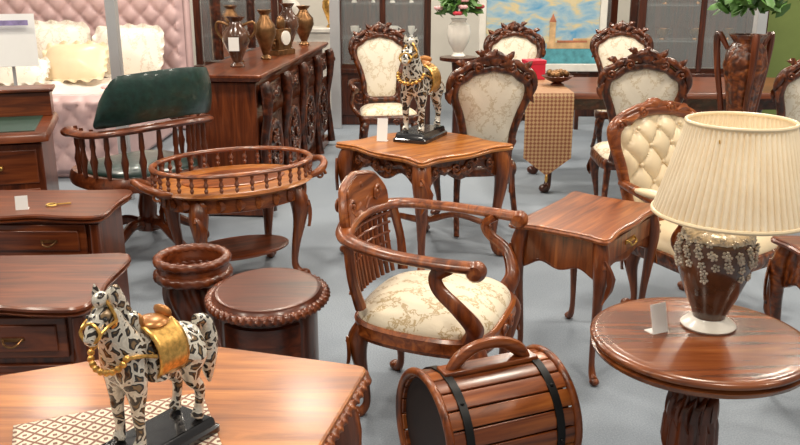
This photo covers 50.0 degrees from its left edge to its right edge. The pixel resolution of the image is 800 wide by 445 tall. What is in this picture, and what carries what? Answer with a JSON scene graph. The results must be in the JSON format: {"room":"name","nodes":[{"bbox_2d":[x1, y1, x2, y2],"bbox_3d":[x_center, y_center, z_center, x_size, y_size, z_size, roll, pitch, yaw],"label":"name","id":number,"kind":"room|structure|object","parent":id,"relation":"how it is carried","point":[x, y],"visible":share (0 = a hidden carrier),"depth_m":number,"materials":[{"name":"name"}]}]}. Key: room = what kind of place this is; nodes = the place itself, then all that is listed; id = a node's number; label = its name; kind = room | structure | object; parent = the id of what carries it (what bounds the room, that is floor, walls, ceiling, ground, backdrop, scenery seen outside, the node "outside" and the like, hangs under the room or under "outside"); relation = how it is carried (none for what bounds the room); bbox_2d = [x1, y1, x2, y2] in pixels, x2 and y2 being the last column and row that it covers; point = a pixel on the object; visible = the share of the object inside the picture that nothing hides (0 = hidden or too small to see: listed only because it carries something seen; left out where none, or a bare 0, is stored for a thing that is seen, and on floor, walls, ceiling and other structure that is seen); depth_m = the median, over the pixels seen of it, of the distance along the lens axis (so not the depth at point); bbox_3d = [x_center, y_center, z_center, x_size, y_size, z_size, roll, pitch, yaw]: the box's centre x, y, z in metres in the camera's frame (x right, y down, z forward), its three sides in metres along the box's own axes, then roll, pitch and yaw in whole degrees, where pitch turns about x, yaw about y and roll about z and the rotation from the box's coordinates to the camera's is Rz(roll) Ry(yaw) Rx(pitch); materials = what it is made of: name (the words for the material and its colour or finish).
{"room":"furniture store","nodes":[
{"label":"furniture store","id":0,"kind":"room"},
{"bbox_2d":[190,0,630,92],"bbox_3d":[0.000,-3.295,11.122,16.000,3.200,0.100,0,16,0],"label":"wall","id":1,"kind":"structure","parent":0,"point":[440,46],"depth_m":11.28,"materials":[{"name":"beige paint"}]},
{"bbox_2d":[58,93,799,444],"bbox_3d":[0.000,-0.122,6.221,16.000,0.100,16.000,0,16,0],"label":"floor","id":2,"kind":"structure","parent":0,"point":[622,409],"depth_m":4.51,"materials":[{"name":"grey concrete"}]},
{"bbox_2d":[0,84,58,189],"bbox_3d":[-2.660,-0.218,4.681,1.500,0.920,0.760,-5,17,-16],"label":"writing desk","id":3,"kind":"object","parent":2,"relation":"on","point":[28,117],"visible":0.46,"depth_m":4.61,"materials":[{"name":"red wood"}]},
{"bbox_2d":[0,14,38,85],"bbox_3d":[-2.720,-0.821,6.119,0.340,1.298,0.280,-6,17,-19],"label":"display sign","id":4,"kind":"object","parent":3,"relation":"on","point":[18,43],"visible":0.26,"depth_m":5.98,"materials":[{"name":"paper"}]},
{"bbox_2d":[0,253,130,375],"bbox_3d":[-1.419,0.478,2.963,0.912,0.600,0.545,-1,17,-2],"label":"chest","id":5,"kind":"object","parent":2,"relation":"on","point":[45,300],"visible":0.41,"depth_m":2.74,"materials":[{"name":"red wood"}]},
{"bbox_2d":[0,189,132,305],"bbox_3d":[-1.660,0.207,3.842,0.870,0.620,0.460,0,16,0],"label":"chest","id":6,"kind":"object","parent":2,"relation":"on","point":[92,223],"visible":0.34,"depth_m":3.62,"materials":[{"name":"red wood"}]},
{"bbox_2d":[14,195,29,209],"bbox_3d":[-1.602,-0.085,3.634,0.050,0.059,0.035,-4,17,-14],"label":"price card","id":7,"kind":"object","parent":6,"relation":"on","point":[21,202],"visible":1,"depth_m":3.62,"materials":[{"name":"white paper"}]},
{"bbox_2d":[46,202,70,206],"bbox_3d":[-1.474,-0.080,3.699,0.104,0.008,0.048,-6,17,-19],"label":"key","id":8,"kind":"object","parent":6,"relation":"on","point":[47,204],"visible":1,"depth_m":3.70,"materials":[{"name":"gold metal"}]},
{"bbox_2d":[0,0,193,176],"bbox_3d":[-3.350,-1.450,7.617,2.500,1.655,2.310,0,16,0],"label":"bed","id":9,"kind":"object","parent":2,"relation":"on","point":[76,103],"visible":0.31,"depth_m":8.39,"materials":[{"name":"pink fabric"}]},
{"bbox_2d":[0,57,50,85],"bbox_3d":[-3.400,-1.361,7.690,0.488,0.242,0.326,-2,17,-8],"label":"pillow","id":10,"kind":"object","parent":9,"relation":"on","point":[29,75],"visible":0.62,"depth_m":7.61,"materials":[{"name":"white fabric"}]},
{"bbox_2d":[0,78,111,93],"bbox_3d":[-3.350,-1.117,7.544,2.240,0.211,1.611,0,16,0],"label":"bedspread","id":11,"kind":"object","parent":9,"relation":"on","point":[94,86],"depth_m":7.71,"materials":[{"name":"white fabric"}]},
{"bbox_2d":[34,20,90,58],"bbox_3d":[-3.360,-1.672,8.265,0.733,0.535,0.333,-2,17,-6],"label":"pillow","id":12,"kind":"object","parent":9,"relation":"on","point":[52,31],"visible":0.33,"depth_m":8.26,"materials":[{"name":"white fabric"}]},
{"bbox_2d":[42,40,108,82],"bbox_3d":[-3.020,-1.496,7.963,0.599,0.358,0.380,-2,17,-5],"label":"pillow","id":13,"kind":"object","parent":9,"relation":"on","point":[72,62],"visible":0.94,"depth_m":7.90,"materials":[{"name":"beige fabric"}]},
{"bbox_2d":[92,23,164,77],"bbox_3d":[-2.620,-1.651,8.251,0.688,0.503,0.345,-1,17,-3],"label":"pillow","id":14,"kind":"object","parent":9,"relation":"on","point":[142,44],"visible":0.65,"depth_m":8.20,"materials":[{"name":"white fabric"}]},
{"bbox_2d":[104,0,134,199],"bbox_3d":[-1.960,-1.608,5.781,0.070,3.000,0.070,0,16,0],"label":"trim","id":15,"kind":"structure","parent":2,"relation":"on","point":[111,6],"depth_m":5.87,"materials":[{"name":"metal"}]},
{"bbox_2d":[60,67,213,243],"bbox_3d":[-1.482,-0.371,4.972,0.762,1.087,0.860,13,21,38],"label":"desk chair","id":16,"kind":"object","parent":2,"relation":"on","point":[182,95],"visible":0.77,"depth_m":4.66,"materials":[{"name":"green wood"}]},
{"bbox_2d":[0,347,371,444],"bbox_3d":[-0.610,0.790,1.647,1.096,0.750,1.039,0,16,0],"label":"table","id":17,"kind":"object","parent":2,"relation":"on","point":[255,398],"visible":0.75,"depth_m":1.78,"materials":[{"name":"brown wood"}]},
{"bbox_2d":[12,393,221,444],"bbox_3d":[-0.475,0.446,1.472,0.360,0.004,0.560,-7,18,-21],"label":"napkin","id":18,"kind":"object","parent":17,"relation":"on","point":[94,427],"visible":0.6,"depth_m":1.65,"materials":[{"name":"fabric"}]},
{"bbox_2d":[79,284,219,444],"bbox_3d":[-0.441,0.245,1.544,0.117,0.342,0.294,11,20,32],"label":"statuette","id":19,"kind":"object","parent":18,"relation":"on","point":[135,349],"visible":1,"depth_m":1.50,"materials":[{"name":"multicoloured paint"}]},
{"bbox_2d":[141,316,189,379],"bbox_3d":[-0.440,0.217,1.537,0.109,0.095,0.066,11,20,32],"label":"saddle","id":20,"kind":"object","parent":19,"relation":"on","point":[164,338],"depth_m":1.50,"materials":[{"name":"gold metal"}]},
{"bbox_2d":[152,243,232,346],"bbox_3d":[-0.800,0.381,3.378,0.306,0.550,0.305,-6,17,-19],"label":"wooden planter","id":21,"kind":"object","parent":2,"relation":"on","point":[185,273],"visible":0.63,"depth_m":3.25,"materials":[{"name":"brown wood"}]},
{"bbox_2d":[130,146,327,272],"bbox_3d":[-0.870,-0.016,4.563,0.703,0.654,1.010,10,19,30],"label":"tray table","id":22,"kind":"object","parent":2,"relation":"on","point":[200,193],"visible":0.91,"depth_m":4.42,"materials":[{"name":"brown wood"}]},
{"bbox_2d":[152,164,312,200],"bbox_3d":[-0.870,-0.218,4.503,0.864,0.030,0.654,-11,20,-32],"label":"tray","id":23,"kind":"object","parent":22,"relation":"on","point":[260,191],"depth_m":4.35,"materials":[{"name":"brown wood"}]},
{"bbox_2d":[207,234,288,260],"bbox_3d":[-0.870,0.137,4.609,0.580,0.020,0.360,-11,20,-32],"label":"shelf","id":24,"kind":"object","parent":22,"relation":"attached to","point":[246,246],"depth_m":4.63,"materials":[{"name":"red wood"}]},
{"bbox_2d":[192,0,282,66],"bbox_3d":[-1.750,-2.180,9.367,0.980,2.060,0.530,0,16,0],"label":"display cabinet","id":25,"kind":"object","parent":2,"relation":"on","point":[205,58],"visible":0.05,"depth_m":9.47,"materials":[{"name":"brown wood"}]},
{"bbox_2d":[194,42,334,215],"bbox_3d":[-0.995,-0.857,6.835,0.590,0.940,2.600,1,17,5],"label":"sideboard","id":26,"kind":"object","parent":2,"relation":"on","point":[284,100],"visible":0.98,"depth_m":5.93,"materials":[{"name":"red wood"}]},
{"bbox_2d":[209,0,255,59],"bbox_3d":[-1.270,-1.806,6.505,0.080,1.032,1.058,1,17,5],"label":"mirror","id":27,"kind":"object","parent":26,"relation":"on","point":[219,9],"visible":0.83,"depth_m":6.32,"materials":[{"name":"brown wood"}]},
{"bbox_2d":[215,16,256,66],"bbox_3d":[-1.120,-1.236,5.871,0.217,0.336,0.198,-14,22,-40],"label":"urn","id":28,"kind":"object","parent":26,"relation":"on","point":[236,38],"visible":1,"depth_m":5.81,"materials":[{"name":"brown ceramic"}]},
{"bbox_2d":[255,10,275,59],"bbox_3d":[-1.000,-1.394,6.366,0.160,0.357,0.160,0,16,0],"label":"vase","id":29,"kind":"object","parent":26,"relation":"on","point":[265,33],"visible":0.98,"depth_m":6.31,"materials":[{"name":"brown metal"}]},
{"bbox_2d":[269,15,294,55],"bbox_3d":[-0.929,-1.466,6.709,0.102,0.300,0.260,9,19,29],"label":"mantel clock","id":30,"kind":"object","parent":26,"relation":"on","point":[282,43],"visible":0.94,"depth_m":6.66,"materials":[{"name":"brown metal"}]},
{"bbox_2d":[279,3,298,48],"bbox_3d":[-0.920,-1.603,7.034,0.180,0.378,0.180,0,16,0],"label":"vase","id":31,"kind":"object","parent":26,"relation":"on","point":[291,20],"visible":0.66,"depth_m":6.96,"materials":[{"name":"brown ceramic"}]},
{"bbox_2d":[296,5,313,44],"bbox_3d":[-0.850,-1.739,7.568,0.180,0.336,0.180,0,16,0],"label":"vase","id":32,"kind":"object","parent":26,"relation":"on","point":[305,20],"visible":0.93,"depth_m":7.51,"materials":[{"name":"brown metal"}]},
{"bbox_2d":[204,268,330,359],"bbox_3d":[-0.475,0.474,3.155,0.449,0.502,0.518,-1,17,-3],"label":"table","id":33,"kind":"object","parent":2,"relation":"on","point":[263,310],"visible":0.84,"depth_m":2.96,"materials":[{"name":"brown wood"}]},
{"bbox_2d":[293,26,330,103],"bbox_3d":[-1.020,-1.814,10.095,1.200,0.945,0.461,0,16,0],"label":"console shelf","id":34,"kind":"object","parent":2,"relation":"on","point":[318,33],"visible":0.02,"depth_m":9.80,"materials":[{"name":"red walnut"},{"name":"carved dark mahogany"}]},
{"bbox_2d":[285,0,299,14],"bbox_3d":[-1.250,-2.450,9.912,0.200,0.378,0.200,0,16,0],"label":"vase","id":35,"kind":"object","parent":34,"relation":"on","point":[295,9],"visible":0.17,"depth_m":9.83,"materials":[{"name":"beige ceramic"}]},
{"bbox_2d":[322,0,329,26],"bbox_3d":[-0.800,-2.470,9.906,0.200,0.420,0.200,0,16,0],"label":"vase","id":36,"kind":"object","parent":34,"relation":"on","point":[325,3],"visible":0.35,"depth_m":9.84,"materials":[{"name":"gold metal"}]},
{"bbox_2d":[329,0,341,127],"bbox_3d":[-0.660,-2.432,8.562,0.100,3.000,0.100,0,16,0],"label":"trim","id":37,"kind":"structure","parent":2,"relation":"on","point":[334,5],"depth_m":8.76,"materials":[{"name":"paint"}]},
{"bbox_2d":[348,22,417,166],"bbox_3d":[-0.131,-1.106,7.347,0.645,1.162,0.666,-3,17,-10],"label":"armchair","id":38,"kind":"object","parent":2,"relation":"on","point":[375,55],"visible":0.8,"depth_m":7.46,"materials":[{"name":"beige fabric"}]},
{"bbox_2d":[340,0,430,124],"bbox_3d":[-0.180,-2.143,9.065,1.080,2.160,0.530,0,16,0],"label":"display cabinet","id":39,"kind":"object","parent":2,"relation":"on","point":[403,14],"visible":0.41,"depth_m":9.21,"materials":[{"name":"brown wood"}]},
{"bbox_2d":[350,26,360,36],"bbox_3d":[-0.475,-2.030,9.102,0.105,0.110,0.092,-12,21,-36],"label":"porcelain cup","id":40,"kind":"object","parent":39,"relation":"on","point":[353,28],"visible":0.7,"depth_m":9.06,"materials":[{"name":"beige ceramic"}]},
{"bbox_2d":[408,26,416,36],"bbox_3d":[0.125,-2.030,9.102,0.090,0.110,0.078,-12,20,-35],"label":"porcelain cup","id":41,"kind":"object","parent":39,"relation":"on","point":[411,29],"visible":1,"depth_m":9.07,"materials":[{"name":"beige ceramic"}]},
{"bbox_2d":[335,132,513,269],"bbox_3d":[0.135,-0.130,4.916,0.782,0.664,0.782,-14,22,-40],"label":"table","id":42,"kind":"object","parent":2,"relation":"on","point":[455,155],"visible":0.88,"depth_m":4.71,"materials":[{"name":"brown wood"}]},
{"bbox_2d":[377,118,387,140],"bbox_3d":[-0.099,-0.525,4.856,0.060,0.128,0.044,3,17,10],"label":"price card","id":43,"kind":"object","parent":42,"relation":"on","point":[382,123],"visible":1,"depth_m":4.85,"materials":[{"name":"white paper"}]},
{"bbox_2d":[393,35,446,144],"bbox_3d":[0.125,-0.778,4.891,0.204,0.594,0.515,7,18,23],"label":"statuette","id":44,"kind":"object","parent":42,"relation":"on","point":[417,81],"visible":1,"depth_m":4.80,"materials":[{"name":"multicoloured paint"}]},
{"bbox_2d":[423,63,440,91],"bbox_3d":[0.126,-0.828,4.880,0.190,0.165,0.114,7,18,23],"label":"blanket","id":45,"kind":"object","parent":44,"relation":"on","point":[433,84],"depth_m":4.83,"materials":[{"name":"gold metal"}]},
{"bbox_2d":[335,170,527,416],"bbox_3d":[0.104,0.267,3.198,0.636,0.891,0.725,6,17,19],"label":"armchair","id":46,"kind":"object","parent":2,"relation":"on","point":[436,311],"visible":0.9,"depth_m":3.07,"materials":[{"name":"brown wood"}]},
{"bbox_2d":[440,55,476,133],"bbox_3d":[0.530,-1.107,7.911,0.340,0.830,0.340,0,16,0],"label":"table","id":47,"kind":"object","parent":2,"relation":"on","point":[447,58],"visible":0.29,"depth_m":7.76,"materials":[{"name":"brown wood"}]},
{"bbox_2d":[434,0,484,56],"bbox_3d":[0.530,-1.789,7.705,0.456,0.594,0.451,0,16,0],"label":"flower vase","id":48,"kind":"object","parent":47,"relation":"on","point":[458,30],"visible":1,"depth_m":7.64,"materials":[{"name":"beige ceramic"}]},
{"bbox_2d":[430,49,537,237],"bbox_3d":[0.499,-0.533,5.413,0.563,1.162,0.666,-3,17,-10],"label":"dining chair","id":49,"kind":"object","parent":2,"relation":"on","point":[493,94],"visible":0.69,"depth_m":5.08,"materials":[{"name":"beige fabric"}]},
{"bbox_2d":[396,336,582,444],"bbox_3d":[0.268,0.595,2.664,0.450,0.522,0.404,-7,18,-22],"label":"barrel","id":50,"kind":"object","parent":2,"relation":"on","point":[517,396],"visible":1,"depth_m":2.55,"materials":[{"name":"brown wood"}]},
{"bbox_2d":[483,21,545,120],"bbox_3d":[1.037,-1.149,7.491,0.563,1.162,0.666,-1,17,-4],"label":"dining chair","id":51,"kind":"object","parent":2,"relation":"on","point":[526,43],"visible":0.45,"depth_m":7.62,"materials":[{"name":"beige fabric"}]},
{"bbox_2d":[478,0,607,129],"bbox_3d":[1.420,-1.832,8.614,1.280,1.820,0.110,0,16,0],"label":"painting","id":52,"kind":"object","parent":2,"relation":"on","point":[567,28],"visible":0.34,"depth_m":8.53,"materials":[{"name":"paint"}]},
{"bbox_2d":[478,0,607,71],"bbox_3d":[1.420,-2.111,8.500,1.280,1.220,0.050,0,16,0],"label":"picture frame","id":53,"kind":"object","parent":52,"relation":"attached to","point":[567,28],"depth_m":8.53,"materials":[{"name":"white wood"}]},
{"bbox_2d":[509,191,660,385],"bbox_3d":[0.791,0.257,3.674,0.479,0.620,0.677,11,20,34],"label":"side table","id":54,"kind":"object","parent":2,"relation":"on","point":[588,233],"visible":0.92,"depth_m":3.46,"materials":[{"name":"brown wood"}]},
{"bbox_2d":[569,0,617,115],"bbox_3d":[2.120,-2.333,9.530,0.580,2.260,0.480,0,16,0],"label":"display cabinet","id":55,"kind":"object","parent":2,"relation":"on","point":[612,13],"visible":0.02,"depth_m":9.52,"materials":[{"name":"brown wood"}]},
{"bbox_2d":[590,20,653,147],"bbox_3d":[1.957,-1.163,7.539,0.563,1.162,0.666,2,17,6],"label":"dining chair","id":56,"kind":"object","parent":2,"relation":"on","point":[614,42],"visible":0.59,"depth_m":7.67,"materials":[{"name":"beige fabric"}]},
{"bbox_2d":[586,46,692,196],"bbox_3d":[1.521,-0.576,5.557,0.563,1.162,0.666,2,17,8],"label":"dining chair","id":57,"kind":"object","parent":2,"relation":"on","point":[644,74],"visible":0.59,"depth_m":5.20,"materials":[{"name":"brown wood"}]},
{"bbox_2d":[524,77,775,191],"bbox_3d":[1.953,-0.672,6.580,2.326,0.768,0.960,0,16,0],"label":"dining table","id":58,"kind":"object","parent":2,"relation":"on","point":[702,95],"visible":0.17,"depth_m":6.13,"materials":[{"name":"red wood"}]},
{"bbox_2d":[523,79,573,182],"bbox_3d":[1.050,-0.716,6.489,0.340,0.643,0.880,0,16,0],"label":"table runner","id":59,"kind":"object","parent":58,"relation":"on","point":[548,130],"visible":0.86,"depth_m":6.07,"materials":[{"name":"brown and tan checked woven fabric"}]},
{"bbox_2d":[522,59,546,79],"bbox_3d":[1.050,-1.204,6.736,0.160,0.150,0.140,-3,17,-10],"label":"gift box","id":60,"kind":"object","parent":59,"relation":"on","point":[538,65],"visible":0.65,"depth_m":6.67,"materials":[{"name":"red paper"}]},
{"bbox_2d":[541,69,572,85],"bbox_3d":[1.170,-1.081,6.376,0.240,0.119,0.240,0,16,0],"label":"fruit bowl","id":61,"kind":"object","parent":59,"relation":"on","point":[557,76],"visible":1,"depth_m":6.33,"materials":[{"name":"brown wood"}]},
{"bbox_2d":[607,97,778,315],"bbox_3d":[1.400,-0.048,4.058,0.754,1.012,0.696,-11,20,-32],"label":"tufted armchair","id":62,"kind":"object","parent":2,"relation":"on","point":[643,138],"visible":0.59,"depth_m":4.09,"materials":[{"name":"brown wood"}]},
{"bbox_2d":[590,297,799,444],"bbox_3d":[0.830,0.605,2.534,0.656,0.600,0.626,0,16,0],"label":"pedestal table","id":63,"kind":"object","parent":2,"relation":"on","point":[760,358],"visible":0.95,"depth_m":2.37,"materials":[{"name":"brown wood"}]},
{"bbox_2d":[644,302,667,334],"bbox_3d":[0.737,0.272,2.455,0.055,0.084,0.038,-8,18,-24],"label":"price card","id":64,"kind":"object","parent":63,"relation":"on","point":[658,311],"visible":1,"depth_m":2.45,"materials":[{"name":"white paper"}]},
{"bbox_2d":[650,111,799,334],"bbox_3d":[0.930,0.010,2.422,0.437,0.606,0.437,2,17,8],"label":"table lamp","id":65,"kind":"object","parent":63,"relation":"on","point":[730,179],"visible":1,"depth_m":2.28,"materials":[{"name":"beige fabric"}]},
{"bbox_2d":[629,0,769,112],"bbox_3d":[3.000,-2.077,8.667,1.330,2.260,0.580,1,17,4],"label":"display cabinet","id":66,"kind":"object","parent":2,"relation":"on","point":[678,16],"visible":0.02,"depth_m":8.89,"materials":[{"name":"brown wood"}]},
{"bbox_2d":[657,28,671,39],"bbox_3d":[2.672,-1.914,8.711,0.138,0.110,0.125,13,21,37],"label":"porcelain cup","id":67,"kind":"object","parent":66,"relation":"on","point":[662,33],"visible":1,"depth_m":8.68,"materials":[{"name":"white ceramic"}]},
{"bbox_2d":[689,28,704,39],"bbox_3d":[3.005,-1.914,8.711,0.143,0.111,0.130,13,21,37],"label":"porcelain cup","id":68,"kind":"object","parent":66,"relation":"on","point":[694,32],"visible":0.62,"depth_m":8.68,"materials":[{"name":"white ceramic"}]},
{"bbox_2d":[723,28,735,39],"bbox_3d":[3.338,-1.916,8.719,0.116,0.110,0.104,-13,21,-36],"label":"porcelain cup","id":69,"kind":"object","parent":66,"relation":"on","point":[726,31],"visible":0.77,"depth_m":8.69,"materials":[{"name":"white ceramic"}]},
{"bbox_2d":[707,0,790,112],"bbox_3d":[1.859,-0.567,4.728,0.432,1.602,0.434,0,16,0],"label":"vase","id":70,"kind":"object","parent":2,"relation":"on","point":[746,62],"visible":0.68,"depth_m":4.58,"materials":[{"name":"brown wood"}]},
{"bbox_2d":[752,8,767,33],"bbox_3d":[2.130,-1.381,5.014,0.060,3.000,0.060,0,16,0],"label":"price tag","id":71,"kind":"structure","parent":2,"relation":"on","point":[760,20],"depth_m":5.05,"materials":[{"name":"paper"}]},
{"bbox_2d":[763,235,799,320],"bbox_3d":[1.700,0.415,3.106,0.626,0.640,0.536,-1,17,-5],"label":"side table","id":72,"kind":"object","parent":2,"relation":"on","point":[783,269],"visible":0.69,"depth_m":3.20,"materials":[{"name":"red wood"}]},
{"bbox_2d":[770,58,799,132],"bbox_3d":[2.453,-0.562,5.509,0.645,1.162,0.666,-3,17,-11],"label":"armchair","id":73,"kind":"object","parent":2,"relation":"on","point":[785,91],"visible":0.29,"depth_m":5.13,"materials":[{"name":"brown wood"}]},
{"bbox_2d":[762,0,799,114],"bbox_3d":[5.100,-2.631,9.233,3.200,3.000,0.080,0,16,0],"label":"wall","id":74,"kind":"structure","parent":0,"point":[786,28],"depth_m":9.38,"materials":[{"name":"green paint"}]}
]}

